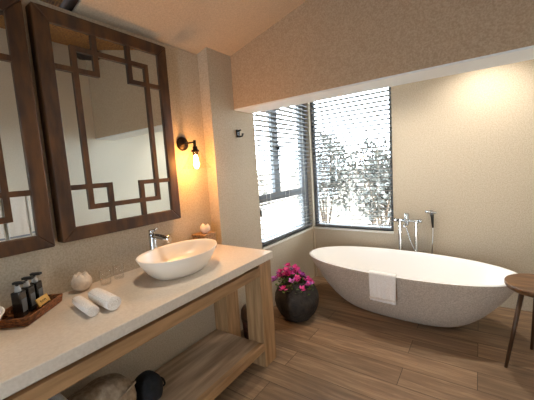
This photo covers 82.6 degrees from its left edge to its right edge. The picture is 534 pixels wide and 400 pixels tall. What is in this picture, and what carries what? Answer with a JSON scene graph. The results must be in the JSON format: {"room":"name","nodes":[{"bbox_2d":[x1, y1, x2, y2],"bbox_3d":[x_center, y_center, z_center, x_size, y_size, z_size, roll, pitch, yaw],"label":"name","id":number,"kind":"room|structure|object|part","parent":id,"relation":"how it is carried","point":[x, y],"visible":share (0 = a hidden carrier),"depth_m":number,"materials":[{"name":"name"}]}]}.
{"room":"bathroom","nodes":[
{"label":"bathroom","id":0,"kind":"room"},
{"bbox_2d":[0,0,211,308],"bbox_3d":[-1.628,0.246,1.219,0.200,2.460,3.868,1,7,35],"label":"wall","id":1,"kind":"structure","parent":0,"point":[118,251],"depth_m":2.07,"materials":[{"name":"paint"}]},
{"bbox_2d":[0,0,54,257],"bbox_3d":[-1.428,-0.320,1.254,0.078,1.243,0.805,1,7,35],"label":"wall mirror","id":2,"kind":"object","parent":1,"relation":"attached to","point":[26,226],"visible":1,"depth_m":1.49,"materials":[{"name":"brown wood"}]},
{"bbox_2d":[0,10,36,241],"bbox_3d":[-1.432,-0.320,1.256,0.060,1.101,0.663,1,7,35],"label":"mirror glass","id":3,"kind":"object","parent":2,"relation":"attached to","point":[18,196],"depth_m":1.48,"materials":[{"name":"silver metal"}]},
{"bbox_2d":[25,1,180,242],"bbox_3d":[-0.949,-0.430,1.937,0.078,1.243,0.805,1,7,35],"label":"wall mirror","id":4,"kind":"object","parent":1,"relation":"attached to","point":[103,94],"visible":1,"depth_m":1.82,"materials":[{"name":"brown wood"}]},
{"bbox_2d":[49,23,170,226],"bbox_3d":[-0.953,-0.431,1.940,0.060,1.101,0.663,1,7,35],"label":"mirror glass","id":5,"kind":"object","parent":4,"relation":"attached to","point":[109,91],"depth_m":1.86,"materials":[{"name":"silver metal"}]},
{"bbox_2d":[44,289,215,397],"bbox_3d":[-1.099,0.990,1.699,0.131,0.814,2.468,1,7,35],"label":"wall","id":6,"kind":"structure","parent":1,"relation":"attached to","point":[153,354],"depth_m":2.10,"materials":[{"name":"paint"}]},
{"bbox_2d":[176,137,198,167],"bbox_3d":[-0.563,-0.369,2.338,0.252,0.254,0.214,1,7,35],"label":"wall sconce","id":7,"kind":"object","parent":1,"relation":"attached to","point":[182,143],"visible":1,"depth_m":2.35,"materials":[{"name":"brown metal"}]},
{"bbox_3d":[-0.599,-0.434,2.353,0.136,0.044,0.022,1,7,35],"label":"arm","id":8,"kind":"part","parent":7,"relation":"part of","materials":[{"name":"brown metal"}]},
{"bbox_2d":[191,146,198,154],"bbox_3d":[-0.548,-0.378,2.326,0.060,0.068,0.060,1,7,35],"label":"socket","id":9,"kind":"object","parent":7,"relation":"attached to","point":[195,150],"depth_m":2.31,"materials":[{"name":"brown metal"}]},
{"bbox_3d":[-0.543,-0.293,2.335,0.042,0.102,0.042,1,7,35],"label":"bulb","id":10,"kind":"part","parent":7,"relation":"part of","materials":[{"name":"white glass"}]},
{"bbox_2d":[40,0,306,55],"bbox_3d":[-0.612,-1.421,0.263,3.130,0.981,4.280,1,7,35],"label":"ceiling","id":11,"kind":"structure","parent":0,"point":[191,26],"depth_m":2.12,"materials":[{"name":"paint"}]},
{"bbox_2d":[59,0,78,11],"bbox_3d":[-0.114,-1.438,0.976,2.744,0.768,0.056,1,7,35],"label":"roof beam","id":12,"kind":"structure","parent":11,"relation":"attached to","point":[69,5],"depth_m":1.72,"materials":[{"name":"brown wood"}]},
{"bbox_2d":[197,47,314,329],"bbox_3d":[-0.014,-0.549,3.281,0.150,3.400,1.717,1,7,35],"label":"wall","id":13,"kind":"structure","parent":0,"point":[231,161],"depth_m":2.72,"materials":[{"name":"paint"}]},
{"bbox_2d":[236,129,243,137],"bbox_3d":[-0.241,-0.607,2.765,0.071,0.073,0.044,1,7,35],"label":"robe hook","id":14,"kind":"object","parent":13,"relation":"attached to","point":[237,131],"visible":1,"depth_m":2.77,"materials":[{"name":"black metal"}]},
{"bbox_2d":[259,104,309,246],"bbox_3d":[0.190,-0.438,3.511,0.072,1.735,1.138,1,7,35],"label":"window","id":15,"kind":"structure","parent":13,"relation":"in","point":[305,185],"depth_m":3.60,"materials":[{"name":"grey metal"}]},
{"bbox_2d":[254,103,312,243],"bbox_3d":[0.214,-0.454,3.478,0.056,1.690,1.100,1,7,35],"label":"blind","id":16,"kind":"object","parent":15,"relation":"attached to","point":[299,106],"visible":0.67,"depth_m":3.42,"materials":[{"name":"white"}]},
{"bbox_3d":[-0.004,-0.392,3.167,0.054,1.640,0.003,1,7,35],"label":"cord","id":17,"kind":"part","parent":16,"relation":"part of","materials":[{"name":"white fabric"}]},
{"bbox_3d":[0.215,-0.439,3.480,0.054,1.640,0.003,1,7,35],"label":"cord","id":18,"kind":"part","parent":16,"relation":"part of","materials":[{"name":"white fabric"}]},
{"bbox_3d":[0.266,0.376,3.567,0.050,0.018,1.100,1,7,35],"label":"rail","id":19,"kind":"part","parent":16,"relation":"part of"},
{"bbox_3d":[0.434,-0.486,3.793,0.054,1.640,0.003,1,7,35],"label":"cord","id":20,"kind":"part","parent":16,"relation":"part of","materials":[{"name":"white fabric"}]},
{"bbox_2d":[214,276,533,399],"bbox_3d":[0.008,1.438,1.256,2.900,0.120,5.900,1,7,35],"label":"floor","id":21,"kind":"structure","parent":0,"point":[345,350],"depth_m":2.28,"materials":[{"name":"brown wood"}]},
{"bbox_2d":[3,259,275,399],"bbox_3d":[-0.824,0.993,1.508,0.495,0.814,2.430,0,7,34],"label":"table","id":22,"kind":"object","parent":21,"relation":"on","point":[202,371],"visible":0.59,"depth_m":2.03,"materials":[{"name":"oak wood"},{"name":"beige stone"}]},
{"bbox_2d":[2,378,67,399],"bbox_3d":[-1.019,1.052,1.352,0.300,0.363,0.180,1,7,35],"label":"folded towels","id":23,"kind":"object","parent":22,"relation":"on","point":[59,396],"visible":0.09,"depth_m":1.33,"materials":[{"name":"fabric"}]},
{"bbox_2d":[67,373,136,399],"bbox_3d":[-0.856,1.067,1.582,0.292,0.265,0.316,1,7,35],"label":"sack","id":24,"kind":"object","parent":22,"relation":"on","point":[113,386],"visible":1,"depth_m":1.55,"materials":[{"name":"brown fabric"}]},
{"bbox_2d":[0,244,272,399],"bbox_3d":[-0.894,0.561,1.483,0.703,0.055,2.456,1,7,35],"label":"countertop","id":25,"kind":"structure","parent":22,"relation":"on","point":[64,334],"depth_m":1.39,"materials":[{"name":"stone"}]},
{"bbox_2d":[0,306,4,319],"bbox_3d":[-1.218,0.534,0.989,0.410,0.143,0.584,1,7,35],"label":"vessel basin","id":26,"kind":"object","parent":25,"relation":"in","point":[2,310],"visible":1,"depth_m":1.18,"materials":[{"name":"ceramic"}]},
{"bbox_2d":[0,293,62,328],"bbox_3d":[-1.150,0.530,1.461,0.183,0.043,0.273,-4,6,-5],"label":"rattan tray","id":27,"kind":"object","parent":25,"relation":"on","point":[7,320],"visible":0.64,"depth_m":1.42,"materials":[{"name":"brown wicker"}]},
{"bbox_2d":[10,281,28,317],"bbox_3d":[-1.156,0.464,1.426,0.056,0.168,0.043,-4,6,-5],"label":"toiletry bottle","id":28,"kind":"object","parent":27,"relation":"on","point":[18,297],"visible":1,"depth_m":1.41,"materials":[{"name":"black plastic"}]},
{"bbox_2d":[21,276,36,310],"bbox_3d":[-1.164,0.458,1.489,0.056,0.168,0.043,-4,6,-5],"label":"toiletry bottle","id":29,"kind":"object","parent":27,"relation":"on","point":[30,291],"visible":0.84,"depth_m":1.48,"materials":[{"name":"black plastic"}]},
{"bbox_2d":[29,272,43,305],"bbox_3d":[-1.171,0.452,1.550,0.056,0.168,0.043,-4,6,-5],"label":"toiletry bottle","id":30,"kind":"object","parent":27,"relation":"on","point":[37,283],"visible":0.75,"depth_m":1.54,"materials":[{"name":"black plastic"}]},
{"bbox_2d":[35,293,50,307],"bbox_3d":[-1.114,0.508,1.518,0.026,0.057,0.084,-4,6,-5],"label":"card","id":31,"kind":"object","parent":27,"relation":"in","point":[44,299],"visible":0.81,"depth_m":1.51,"materials":[{"name":"paper"}]},
{"bbox_2d":[71,271,91,290],"bbox_3d":[-1.056,0.465,1.735,0.105,0.100,0.105,1,7,35],"label":"vase","id":32,"kind":"object","parent":25,"relation":"on","point":[80,281],"visible":1,"depth_m":1.70,"materials":[{"name":"beige ceramic"}]},
{"bbox_2d":[72,295,98,316],"bbox_3d":[-0.875,0.507,1.462,0.218,0.053,0.054,2,8,41],"label":"rolled towel","id":33,"kind":"object","parent":25,"relation":"on","point":[90,309],"visible":1,"depth_m":1.42,"materials":[{"name":"fabric"}]},
{"bbox_2d":[88,288,120,310],"bbox_3d":[-0.807,0.488,1.507,0.218,0.071,0.072,1,8,38],"label":"rolled towel","id":34,"kind":"object","parent":25,"relation":"on","point":[101,297],"visible":1,"depth_m":1.46,"materials":[{"name":"fabric"}]},
{"bbox_2d":[148,228,171,249],"bbox_3d":[-0.716,0.325,2.045,0.224,0.273,0.064,1,7,35],"label":"tap","id":35,"kind":"object","parent":25,"relation":"on","point":[152,236],"visible":0.72,"depth_m":2.06,"materials":[{"name":"silver metal"}]},
{"bbox_3d":[-0.772,0.209,2.067,0.084,0.041,0.044,1,7,35],"label":"lever","id":36,"kind":"part","parent":35,"relation":"part of","materials":[{"name":"silver metal"}]},
{"bbox_3d":[-0.708,0.252,2.028,0.194,0.050,0.040,1,7,35],"label":"spout","id":37,"kind":"part","parent":35,"relation":"part of","materials":[{"name":"silver metal"}]},
{"bbox_2d":[136,239,216,279],"bbox_3d":[-0.561,0.388,1.971,0.410,0.143,0.584,0,7,28],"label":"vessel basin","id":38,"kind":"object","parent":25,"relation":"in","point":[180,259],"visible":1,"depth_m":1.93,"materials":[{"name":"ceramic"}]},
{"bbox_2d":[192,223,215,247],"bbox_3d":[-0.513,0.295,2.483,0.147,0.214,0.136,0,7,31],"label":"tissue box","id":39,"kind":"object","parent":25,"relation":"on","point":[205,233],"visible":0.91,"depth_m":2.45,"materials":[{"name":"brown wood"}]},
{"bbox_3d":[-0.516,0.278,2.482,0.142,0.015,0.136,0,7,31],"label":"lid","id":40,"kind":"part","parent":39,"relation":"part of","materials":[{"name":"brown wood"}]},
{"bbox_2d":[134,370,165,399],"bbox_3d":[-0.689,1.087,1.772,0.187,0.164,0.161,1,7,35],"label":"pouch","id":41,"kind":"object","parent":22,"relation":"on","point":[149,385],"visible":0.98,"depth_m":1.72,"materials":[{"name":"fabric"}]},
{"bbox_2d":[154,329,258,399],"bbox_3d":[-0.859,1.233,1.494,0.445,0.035,2.249,0,7,34],"label":"shelf","id":42,"kind":"object","parent":22,"relation":"attached to","point":[196,370],"depth_m":2.08,"materials":[{"name":"brown wood"}]},
{"bbox_3d":[-0.341,0.859,2.547,0.145,0.800,0.150,0,7,34],"label":"leg","id":43,"kind":"part","parent":22,"relation":"part of","materials":[{"name":"brown wood"}]},
{"bbox_3d":[-0.052,0.861,2.354,0.150,0.800,0.150,0,7,34],"label":"leg","id":44,"kind":"part","parent":22,"relation":"part of","materials":[{"name":"brown wood"}]},
{"bbox_2d":[241,304,248,339],"bbox_3d":[-0.125,1.085,2.736,0.208,0.285,0.208,1,7,35],"label":"waste bin","id":45,"kind":"object","parent":21,"relation":"on","point":[244,309],"visible":0.3,"depth_m":2.67,"materials":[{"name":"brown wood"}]},
{"bbox_3d":[-0.131,1.000,2.727,0.208,0.115,0.208,1,7,35],"label":"lid","id":46,"kind":"part","parent":45,"relation":"part of","materials":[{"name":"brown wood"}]},
{"bbox_2d":[271,263,318,321],"bbox_3d":[0.274,0.896,2.991,0.481,0.556,0.445,-7,7,-29],"label":"flower pot","id":47,"kind":"object","parent":21,"relation":"on","point":[296,296],"visible":0.99,"depth_m":2.86,"materials":[{"name":"ceramic"}]},
{"bbox_2d":[394,213,421,251],"bbox_3d":[1.518,0.604,3.291,0.278,0.915,0.184,1,7,35],"label":"tub filler","id":48,"kind":"object","parent":21,"relation":"on","point":[406,220],"visible":0.56,"depth_m":3.28,"materials":[{"name":"silver metal"}]},
{"bbox_2d":[310,246,517,326],"bbox_3d":[1.268,0.852,2.955,1.871,0.525,0.845,1,8,39],"label":"bathtub","id":49,"kind":"object","parent":21,"relation":"on","point":[432,289],"visible":0.91,"depth_m":2.79,"materials":[{"name":"ceramic"}]},
{"bbox_2d":[369,270,396,304],"bbox_3d":[0.998,0.748,2.621,0.225,0.252,0.096,1,7,35],"label":"hand towel","id":50,"kind":"object","parent":49,"relation":"hanging from","point":[382,286],"visible":1,"depth_m":2.59,"materials":[{"name":"fabric"}]},
{"bbox_2d":[504,273,533,367],"bbox_3d":[1.897,0.866,2.103,0.416,0.603,0.440,1,7,35],"label":"side table","id":51,"kind":"object","parent":21,"relation":"on","point":[521,283],"visible":1,"depth_m":2.11,"materials":[{"name":"brown wood"}]},
{"bbox_3d":[1.715,0.898,2.105,0.120,0.560,0.032,-4,6,1],"label":"leg","id":52,"kind":"part","parent":51,"relation":"part of","materials":[{"name":"brown wood"}]},
{"bbox_3d":[1.977,0.867,2.244,0.034,0.560,0.120,1,7,35],"label":"leg","id":53,"kind":"part","parent":51,"relation":"part of","materials":[{"name":"brown wood"}]},
{"bbox_2d":[230,0,533,108],"bbox_3d":[0.709,-1.499,2.100,2.470,1.358,0.270,1,7,35],"label":"wall","id":54,"kind":"structure","parent":0,"point":[320,45],"depth_m":2.03,"materials":[{"name":"beige paint"}]},
{"bbox_2d":[234,45,533,113],"bbox_3d":[0.773,-0.819,2.159,2.420,0.012,0.264,1,7,35],"label":"trim","id":55,"kind":"structure","parent":54,"relation":"attached to","point":[525,53],"depth_m":2.02,"materials":[{"name":"white paint"}]},
{"bbox_2d":[304,59,533,311],"bbox_3d":[1.600,-0.306,3.351,2.720,2.700,0.175,1,7,35],"label":"wall","id":56,"kind":"structure","parent":0,"point":[463,143],"depth_m":3.02,"materials":[{"name":"paint"}]},
{"bbox_2d":[310,87,393,230],"bbox_3d":[1.018,-0.512,3.715,0.995,1.735,0.045,1,7,35],"label":"window","id":57,"kind":"structure","parent":56,"relation":"in","point":[316,194],"depth_m":3.91,"materials":[{"name":"grey metal"}]},
{"bbox_2d":[310,89,393,229],"bbox_3d":[0.997,-0.513,3.665,0.957,1.710,0.056,1,7,35],"label":"blind","id":58,"kind":"object","parent":57,"relation":"attached to","point":[388,90],"visible":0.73,"depth_m":3.61,"materials":[{"name":"white"}]},
{"bbox_3d":[0.724,-0.501,3.859,0.003,1.660,0.054,1,7,35],"label":"cord","id":59,"kind":"part","parent":58,"relation":"part of","materials":[{"name":"white fabric"}]},
{"bbox_3d":[0.998,-0.498,3.667,0.003,1.660,0.054,1,7,35],"label":"cord","id":60,"kind":"part","parent":58,"relation":"part of","materials":[{"name":"white fabric"}]},
{"bbox_3d":[1.051,0.326,3.755,0.957,0.018,0.050,1,7,35],"label":"rail","id":61,"kind":"part","parent":58,"relation":"part of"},
{"bbox_3d":[1.273,-0.495,3.475,0.003,1.660,0.054,1,7,35],"label":"cord","id":62,"kind":"part","parent":58,"relation":"part of","materials":[{"name":"white fabric"}]},
{"bbox_2d":[425,210,436,253],"bbox_3d":[1.764,0.397,3.225,0.147,0.582,0.066,1,7,35],"label":"shower","id":63,"kind":"object","parent":56,"relation":"attached to","point":[431,212],"visible":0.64,"depth_m":3.20,"materials":[{"name":"silver metal"}]},
{"label":"outside","id":64,"kind":"structure","parent":0,"visible":0},
{"bbox_2d":[260,213,389,237],"bbox_3d":[0.750,1.254,4.585,20.000,0.250,20.000,1,7,35],"label":"ground","id":65,"kind":"structure","parent":64,"point":[346,220],"depth_m":8.88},
{"bbox_2d":[258,174,269,216],"bbox_3d":[-0.757,0.039,6.987,1.829,1.859,1.812,1,7,35],"label":"shrub","id":66,"kind":"object","parent":65,"relation":"on","point":[261,182],"visible":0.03,"depth_m":6.87,"materials":[{"name":"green plant"}]},
{"bbox_2d":[289,131,358,222],"bbox_3d":[1.248,-0.286,6.461,1.461,2.356,1.546,1,7,35],"label":"shrub","id":67,"kind":"object","parent":65,"relation":"on","point":[333,200],"visible":0.48,"depth_m":6.21,"materials":[{"name":"green plant"}]},
{"bbox_2d":[258,168,390,217],"bbox_3d":[-0.100,0.606,3.359,14.000,1.500,13.200,1,7,35],"label":"wall","id":68,"kind":"structure","parent":65,"relation":"on","point":[287,184],"depth_m":10.44,"materials":[{"name":"paint"}]},
{"bbox_2d":[262,227,312,249],"bbox_3d":[0.281,0.434,3.594,0.032,0.025,1.163,1,7,35],"label":"trim","id":69,"kind":"structure","parent":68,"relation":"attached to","point":[308,228],"depth_m":3.50,"materials":[{"name":"paint"}]},
{"bbox_2d":[314,226,393,233],"bbox_3d":[1.041,0.367,3.772,1.008,0.025,0.032,1,7,35],"label":"trim","id":70,"kind":"structure","parent":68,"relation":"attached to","point":[320,227],"depth_m":3.72,"materials":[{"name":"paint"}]},
{"bbox_2d":[339,137,389,223],"bbox_3d":[2.580,-0.419,7.436,1.746,2.251,1.708,1,7,35],"label":"shrub","id":71,"kind":"object","parent":65,"relation":"on","point":[384,139],"visible":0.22,"depth_m":7.33,"materials":[{"name":"green plant"}]},
{"bbox_2d":[354,150,390,225],"bbox_3d":[2.044,0.052,5.224,1.052,1.847,1.103,1,7,35],"label":"shrub","id":72,"kind":"object","parent":65,"relation":"on","point":[374,194],"visible":0.55,"depth_m":5.16,"materials":[{"name":"green plant"}]}
]}

